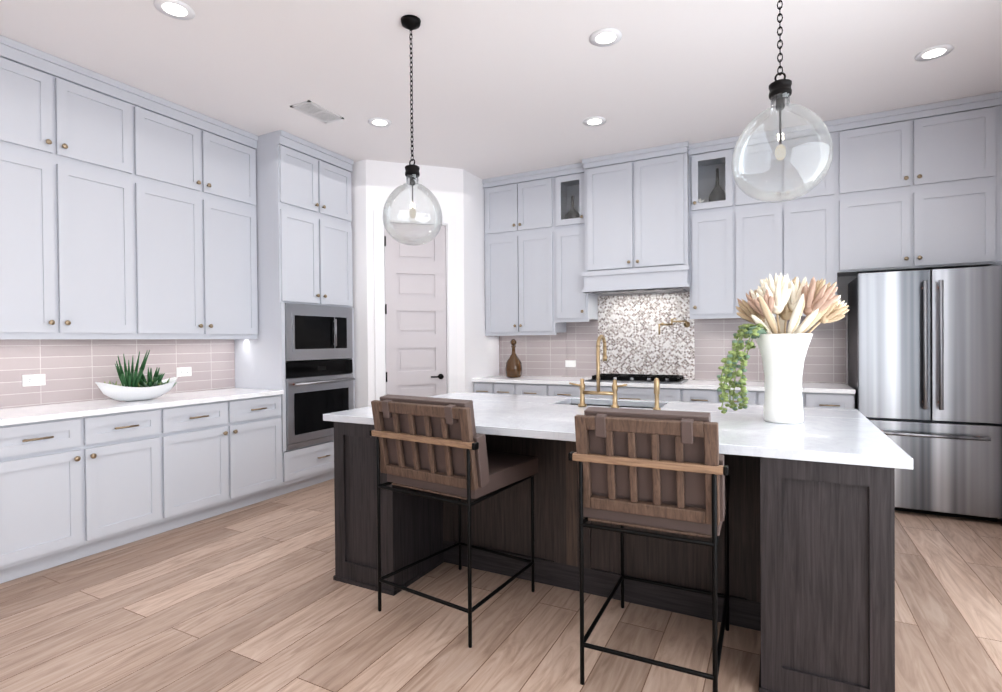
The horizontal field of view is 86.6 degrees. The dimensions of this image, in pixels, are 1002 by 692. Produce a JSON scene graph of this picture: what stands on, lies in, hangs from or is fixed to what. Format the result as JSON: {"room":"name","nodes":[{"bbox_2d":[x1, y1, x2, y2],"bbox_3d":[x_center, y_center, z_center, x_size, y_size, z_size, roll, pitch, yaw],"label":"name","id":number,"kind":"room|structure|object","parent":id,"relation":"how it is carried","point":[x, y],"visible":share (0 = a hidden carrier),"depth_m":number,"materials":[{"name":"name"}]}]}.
{"room":"kitchen","nodes":[
{"label":"kitchen","id":0,"kind":"room"},
{"bbox_2d":[351,159,367,408],"bbox_3d":[-1.635,-0.277,5.476,0.759,3.122,0.100,0,1,27],"label":"wall","id":1,"kind":"structure","parent":0,"point":[358,226],"depth_m":5.29,"materials":[{"name":"white paint"}]},
{"bbox_2d":[366,160,464,406],"bbox_3d":[-0.870,-0.284,5.466,0.990,3.122,0.110,-1,1,-19],"label":"wall","id":2,"kind":"structure","parent":0,"point":[443,185],"depth_m":5.40,"materials":[{"name":"white paint"}]},
{"bbox_2d":[384,223,446,396],"bbox_3d":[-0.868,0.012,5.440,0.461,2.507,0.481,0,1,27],"label":"pantry door","id":3,"kind":"structure","parent":2,"relation":"in","point":[415,327],"depth_m":5.43,"materials":[{"name":"grey paint"}]},
{"bbox_2d":[373,210,457,399],"bbox_3d":[-0.871,-0.035,5.456,0.835,2.625,0.129,-1,1,-19],"label":"door frame","id":4,"kind":"structure","parent":2,"relation":"attached to","point":[449,222],"depth_m":5.37,"materials":[{"name":"white wood"}]},
{"bbox_2d":[463,169,498,392],"bbox_3d":[-0.229,-0.294,5.988,0.110,3.122,0.883,0,1,27],"label":"wall","id":5,"kind":"structure","parent":0,"point":[481,354],"depth_m":5.78,"materials":[{"name":"white paint"}]},
{"bbox_2d":[0,479,1001,691],"bbox_3d":[-0.820,1.343,1.504,6.090,0.060,9.470,0,1,27],"label":"floor","id":6,"kind":"structure","parent":0,"point":[255,597],"depth_m":2.47,"materials":[{"name":"brown wood"}]},
{"bbox_2d":[0,426,7,583],"bbox_3d":[-3.211,0.881,2.575,0.618,0.884,0.995,0,1,27],"label":"base cabinet","id":7,"kind":"object","parent":6,"relation":"on","point":[3,566],"depth_m":2.89,"materials":[{"name":"grey paint"}]},
{"bbox_2d":[0,388,283,425],"bbox_3d":[-2.779,0.410,3.390,0.638,0.034,2.850,0,1,27],"label":"countertop","id":8,"kind":"structure","parent":7,"relation":"on","point":[22,415],"depth_m":3.53,"materials":[{"name":"stone"}]},
{"bbox_2d":[95,350,177,400],"bbox_3d":[-2.584,0.207,3.793,0.230,0.360,0.540,0,1,27],"label":"bowl","id":9,"kind":"object","parent":8,"relation":"on","point":[136,386],"visible":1,"depth_m":3.74,"materials":[{"name":"white ceramic"}]},
{"bbox_2d":[4,406,175,580],"bbox_3d":[-2.801,0.871,3.365,0.618,0.884,1.065,0,1,27],"label":"base cabinet","id":10,"kind":"object","parent":6,"relation":"on","point":[73,489],"depth_m":3.24,"materials":[{"name":"grey paint"}]},
{"bbox_2d":[176,395,281,527],"bbox_3d":[-2.375,0.860,4.189,0.618,0.884,1.070,0,1,27],"label":"base cabinet","id":11,"kind":"object","parent":6,"relation":"on","point":[229,453],"depth_m":4.07,"materials":[{"name":"grey paint"}]},
{"bbox_2d":[234,130,354,496],"bbox_3d":[-1.923,-0.270,5.033,0.652,3.120,0.868,0,1,27],"label":"tall cabinet","id":12,"kind":"object","parent":6,"relation":"on","point":[304,218],"visible":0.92,"depth_m":4.69,"materials":[{"name":"grey paint"}]},
{"bbox_2d":[285,303,352,360],"bbox_3d":[-1.887,-0.122,5.017,0.633,0.495,0.794,0,1,27],"label":"microwave oven","id":13,"kind":"object","parent":12,"relation":"in","point":[314,332],"visible":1,"depth_m":4.84,"materials":[{"name":"grey metal"}]},
{"bbox_2d":[285,359,354,449],"bbox_3d":[-1.873,0.514,5.018,0.652,0.752,0.794,0,1,27],"label":"wall oven","id":14,"kind":"object","parent":12,"relation":"in","point":[316,390],"visible":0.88,"depth_m":4.81,"materials":[{"name":"grey metal"}]},
{"bbox_2d":[369,394,537,647],"bbox_3d":[-0.209,0.766,2.678,0.650,1.060,0.637,0,1,34],"label":"counter stool","id":15,"kind":"object","parent":6,"relation":"on","point":[432,445],"visible":1,"depth_m":2.46,"materials":[{"name":"black metal"}]},
{"bbox_2d":[474,382,521,394],"bbox_3d":[0.098,0.823,5.868,0.570,0.884,0.618,0,1,27],"label":"base cabinet","id":16,"kind":"object","parent":6,"relation":"on","point":[479,387],"depth_m":5.58,"materials":[{"name":"grey paint"}]},
{"bbox_2d":[522,383,579,396],"bbox_3d":[0.583,0.821,5.618,0.801,0.884,0.618,0,1,27],"label":"base cabinet","id":17,"kind":"object","parent":6,"relation":"on","point":[527,389],"depth_m":5.31,"materials":[{"name":"grey paint"}]},
{"bbox_2d":[333,404,894,691],"bbox_3d":[0.506,0.847,2.963,2.551,0.880,1.346,0,1,27],"label":"kitchen island","id":18,"kind":"object","parent":6,"relation":"on","point":[812,571],"visible":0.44,"depth_m":2.46,"materials":[{"name":"brown wood"}]},
{"bbox_2d":[323,392,912,469],"bbox_3d":[0.503,0.387,2.988,2.660,0.038,1.395,0,1,27],"label":"island countertop","id":19,"kind":"structure","parent":18,"relation":"on","point":[841,436],"depth_m":2.47,"materials":[{"name":"stone"}]},
{"bbox_2d":[569,334,660,409],"bbox_3d":[0.690,0.147,3.179,0.539,0.434,0.180,0,1,27],"label":"bridge faucet","id":20,"kind":"object","parent":19,"relation":"on","point":[581,385],"visible":1,"depth_m":3.15,"materials":[{"name":"gold metal"}]},
{"bbox_2d":[717,273,849,423],"bbox_3d":[1.345,0.006,2.555,0.571,0.716,0.418,0,1,27],"label":"vase","id":21,"kind":"object","parent":19,"relation":"on","point":[782,351],"visible":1,"depth_m":2.50,"materials":[{"name":"white ceramic"}]},
{"bbox_2d":[584,385,689,401],"bbox_3d":[1.346,0.818,5.222,1.060,0.884,0.618,0,1,27],"label":"base cabinet","id":22,"kind":"object","parent":6,"relation":"on","point":[634,393],"depth_m":4.89,"materials":[{"name":"grey paint"}]},
{"bbox_2d":[568,407,729,691],"bbox_3d":[0.664,0.763,2.208,0.565,1.060,0.704,0,1,27],"label":"counter stool","id":23,"kind":"object","parent":6,"relation":"on","point":[662,470],"visible":1,"depth_m":1.94,"materials":[{"name":"black metal"}]},
{"bbox_2d":[690,389,764,404],"bbox_3d":[2.052,0.815,4.856,0.669,0.884,0.618,0,1,27],"label":"base cabinet","id":24,"kind":"object","parent":6,"relation":"on","point":[696,395],"depth_m":4.61,"materials":[{"name":"grey paint"}]},
{"bbox_2d":[802,392,854,408],"bbox_3d":[2.564,0.813,4.591,0.763,0.884,0.618,0,1,27],"label":"base cabinet","id":25,"kind":"object","parent":6,"relation":"on","point":[832,400],"depth_m":4.22,"materials":[{"name":"grey paint"}]},
{"bbox_2d":[472,375,855,393],"bbox_3d":[1.366,0.358,5.194,3.443,0.034,0.638,0,1,27],"label":"countertop","id":26,"kind":"structure","parent":25,"relation":"on","point":[840,388],"depth_m":4.88,"materials":[{"name":"stone"}]},
{"bbox_2d":[505,339,521,377],"bbox_3d":[0.137,0.134,5.806,0.190,0.421,0.190,0,1,27],"label":"bottle","id":27,"kind":"object","parent":26,"relation":"on","point":[513,367],"visible":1,"depth_m":5.74,"materials":[{"name":"brown wood"}]},
{"bbox_2d":[585,374,687,383],"bbox_3d":[1.326,0.315,5.187,0.880,0.051,0.510,0,1,27],"label":"cooktop","id":28,"kind":"object","parent":26,"relation":"in","point":[648,378],"visible":0.96,"depth_m":5.07,"materials":[{"name":"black metal"}]},
{"bbox_2d":[848,265,1001,521],"bbox_3d":[3.256,0.346,4.139,0.860,1.814,0.718,0,1,27],"label":"fridge","id":29,"kind":"object","parent":6,"relation":"on","point":[925,364],"visible":0.77,"depth_m":3.85,"materials":[{"name":"grey metal"}]},
{"bbox_2d":[0,0,1001,178],"bbox_3d":[-0.847,-1.839,1.475,6.090,0.060,9.470,0,1,27],"label":"ceiling","id":30,"kind":"structure","parent":0,"point":[504,87],"depth_m":3.46,"materials":[{"name":"white paint"}]},
{"bbox_2d":[154,0,194,19],"bbox_3d":[-1.752,-1.810,2.857,0.191,0.006,0.191,-1,1,-18],"label":"recessed light","id":31,"kind":"object","parent":30,"relation":"in","point":[181,10],"depth_m":2.86,"materials":[{"name":"white plastic"}]},
{"bbox_2d":[290,100,343,123],"bbox_3d":[-1.432,-1.824,4.155,0.200,0.007,0.360,0,1,27],"label":"ceiling vent","id":32,"kind":"object","parent":30,"relation":"in","point":[315,111],"visible":0.94,"depth_m":4.14,"materials":[{"name":"white metal"}]},
{"bbox_2d":[368,117,391,126],"bbox_3d":[-0.992,-1.830,4.354,0.191,0.006,0.191,-1,1,-18],"label":"recessed light","id":33,"kind":"object","parent":30,"relation":"in","point":[376,121],"depth_m":4.35,"materials":[{"name":"white plastic"}]},
{"bbox_2d":[383,15,441,245],"bbox_3d":[-0.500,-1.196,2.987,0.332,1.255,0.332,0,1,27],"label":"pendant lamp","id":34,"kind":"object","parent":30,"relation":"hanging from","point":[411,23],"visible":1,"depth_m":2.99,"materials":[{"name":"clear glass"}]},
{"bbox_2d":[583,116,605,125],"bbox_3d":[0.769,-1.845,4.373,0.191,0.006,0.191,-1,1,-18],"label":"recessed light","id":35,"kind":"object","parent":30,"relation":"in","point":[591,121],"depth_m":4.37,"materials":[{"name":"white plastic"}]},
{"bbox_2d":[589,28,621,46],"bbox_3d":[0.622,-1.833,3.162,0.191,0.006,0.191,-1,1,-18],"label":"recessed light","id":36,"kind":"object","parent":30,"relation":"in","point":[604,37],"depth_m":3.16,"materials":[{"name":"white plastic"}]},
{"bbox_2d":[732,0,832,201],"bbox_3d":[1.107,-1.204,2.110,0.356,1.251,0.356,0,1,27],"label":"pendant lamp","id":37,"kind":"object","parent":30,"relation":"hanging from","point":[780,91],"visible":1,"depth_m":2.12,"materials":[{"name":"clear glass"}]},
{"bbox_2d":[915,44,953,60],"bbox_3d":[2.740,-1.853,3.366,0.191,0.006,0.191,-1,1,-18],"label":"recessed light","id":38,"kind":"object","parent":30,"relation":"in","point":[935,52],"depth_m":3.36,"materials":[{"name":"white plastic"}]},
{"bbox_2d":[556,276,856,384],"bbox_3d":[2.008,-0.307,5.271,4.522,3.122,0.100,0,1,27],"label":"wall","id":39,"kind":"structure","parent":0,"point":[843,282],"depth_m":4.68,"materials":[{"name":"ceramic tile"},{"name":"mosaic tile"}]},
{"bbox_2d":[582,141,689,295],"bbox_3d":[1.360,-1.196,5.264,1.010,1.328,0.483,0,1,27],"label":"range hood","id":40,"kind":"object","parent":39,"relation":"attached to","point":[636,221],"visible":0.96,"depth_m":5.06,"materials":[{"name":"grey paint"}]},
{"bbox_2d":[499,292,845,382],"bbox_3d":[1.506,-0.099,5.470,3.443,0.869,0.011,0,1,27],"label":"backsplash","id":41,"kind":"structure","parent":39,"relation":"attached to","point":[626,326],"depth_m":5.43,"materials":[{"name":"tile"}]},
{"bbox_2d":[565,360,575,366],"bbox_3d":[0.765,0.195,5.847,0.120,0.074,0.006,0,1,27],"label":"electrical outlet","id":42,"kind":"object","parent":41,"relation":"attached to","point":[570,363],"depth_m":5.85,"materials":[{"name":"white plastic"}]},
{"bbox_2d":[658,318,689,334],"bbox_3d":[1.714,-0.195,5.265,0.279,0.165,0.156,0,1,27],"label":"pot filler","id":43,"kind":"object","parent":41,"relation":"attached to","point":[686,324],"visible":0.96,"depth_m":5.26,"materials":[{"name":"gold metal"}]},
{"bbox_2d":[482,91,1001,520],"bbox_3d":[1.779,-0.301,4.960,4.397,3.120,0.658,0,1,27],"label":"upper cabinet","id":44,"kind":"object","parent":39,"relation":"attached to","point":[918,187],"visible":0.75,"depth_m":4.53,"materials":[{"name":"grey paint"}]},
{"bbox_2d":[565,196,578,218],"bbox_3d":[0.756,-1.446,5.622,0.165,0.272,0.165,0,1,27],"label":"vase","id":45,"kind":"object","parent":44,"relation":"in","point":[571,212],"depth_m":5.57,"materials":[{"name":"black"}]},
{"bbox_2d":[708,168,725,201],"bbox_3d":[2.021,-1.485,4.966,0.165,0.340,0.165,0,1,27],"label":"vase","id":46,"kind":"object","parent":44,"relation":"in","point":[712,197],"depth_m":4.92,"materials":[{"name":"black"}]},
{"bbox_3d":[-3.805,-0.229,2.243,0.120,3.122,7.836,0,1,27],"label":"wall","id":47,"kind":"structure","parent":0,"visible":0},
{"bbox_2d":[0,39,151,338],"bbox_3d":[-2.941,-0.917,3.414,0.338,1.693,1.065,0,1,27],"label":"upper cabinet","id":48,"kind":"object","parent":47,"relation":"attached to","point":[127,211],"depth_m":3.41,"materials":[{"name":"grey paint"}]},
{"bbox_2d":[0,339,234,408],"bbox_3d":[-3.061,0.162,3.533,0.010,0.463,2.850,0,1,27],"label":"backsplash","id":49,"kind":"structure","parent":47,"relation":"attached to","point":[73,370],"depth_m":3.80,"materials":[{"name":"tile"}]},
{"bbox_2d":[22,374,44,385],"bbox_3d":[-3.069,0.224,3.496,0.008,0.074,0.120,0,1,27],"label":"electrical outlet","id":50,"kind":"object","parent":49,"relation":"attached to","point":[34,380],"depth_m":3.49,"materials":[{"name":"white plastic"}]},
{"bbox_2d":[177,367,191,376],"bbox_3d":[-2.610,0.213,4.382,0.008,0.074,0.120,0,1,27],"label":"electrical outlet","id":51,"kind":"object","parent":49,"relation":"attached to","point":[182,371],"depth_m":4.38,"materials":[{"name":"white plastic"}]},
{"bbox_2d":[148,99,257,338],"bbox_3d":[-2.514,-0.928,4.237,0.338,1.693,1.070,0,1,27],"label":"upper cabinet","id":52,"kind":"object","parent":47,"relation":"attached to","point":[202,222],"depth_m":4.17,"materials":[{"name":"grey paint"}]}
]}

